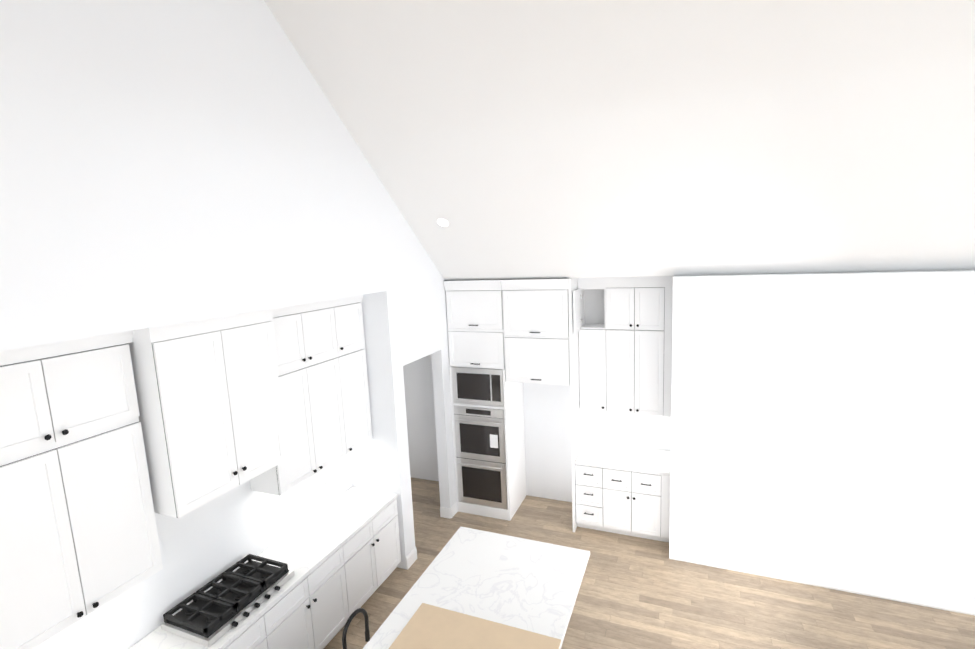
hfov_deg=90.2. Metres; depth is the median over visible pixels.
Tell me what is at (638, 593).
floor
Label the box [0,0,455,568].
wall
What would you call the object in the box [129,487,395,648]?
countertop
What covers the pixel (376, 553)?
base cabinet
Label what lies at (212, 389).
upper cabinet
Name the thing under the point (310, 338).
upper cabinet
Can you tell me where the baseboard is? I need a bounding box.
[669,546,974,615]
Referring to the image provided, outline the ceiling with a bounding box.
[264,0,974,279]
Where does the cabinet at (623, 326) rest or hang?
on the floor
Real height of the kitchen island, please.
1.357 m
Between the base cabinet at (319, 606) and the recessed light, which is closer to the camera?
the base cabinet at (319, 606)
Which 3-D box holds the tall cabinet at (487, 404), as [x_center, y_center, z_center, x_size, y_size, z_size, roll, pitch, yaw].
[-0.004,0.973,6.663,0.783,3.195,0.778,1,9,22]
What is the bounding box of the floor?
[324,477,974,648]
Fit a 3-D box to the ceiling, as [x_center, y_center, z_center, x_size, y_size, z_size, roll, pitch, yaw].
[3.701,-1.634,2.629,10.610,2.816,3.200,1,9,22]
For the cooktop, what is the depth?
3.69 m
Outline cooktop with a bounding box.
[160,553,294,647]
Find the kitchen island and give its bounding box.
[342,527,589,648]
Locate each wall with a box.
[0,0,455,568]
[403,354,438,480]
[523,270,974,599]
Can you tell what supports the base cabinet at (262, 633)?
on the floor
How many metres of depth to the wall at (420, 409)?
7.59 m
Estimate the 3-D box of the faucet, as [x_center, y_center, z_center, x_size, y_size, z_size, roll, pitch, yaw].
[-0.838,2.010,3.024,0.064,0.437,0.292,1,9,22]
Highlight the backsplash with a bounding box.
[34,453,352,648]
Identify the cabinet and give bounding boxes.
[0,331,162,648]
[132,308,291,517]
[224,607,275,648]
[250,298,351,495]
[272,543,355,648]
[340,295,372,450]
[348,495,400,608]
[443,279,525,520]
[501,278,584,531]
[573,276,672,541]
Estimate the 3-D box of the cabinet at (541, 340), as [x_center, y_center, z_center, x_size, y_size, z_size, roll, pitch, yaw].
[0.764,0.984,6.365,0.858,3.195,0.749,1,9,22]
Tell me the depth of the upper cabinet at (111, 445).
2.74 m
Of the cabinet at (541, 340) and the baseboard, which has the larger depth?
the cabinet at (541, 340)
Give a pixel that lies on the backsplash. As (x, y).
(203, 545)
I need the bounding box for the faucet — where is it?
[342,608,370,648]
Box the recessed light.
[437,218,449,226]
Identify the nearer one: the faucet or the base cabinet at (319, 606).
the faucet
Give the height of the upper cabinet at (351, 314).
1.641 m
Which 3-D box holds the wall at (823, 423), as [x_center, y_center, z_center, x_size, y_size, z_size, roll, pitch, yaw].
[4.540,1.052,4.811,10.610,3.200,0.990,1,9,22]

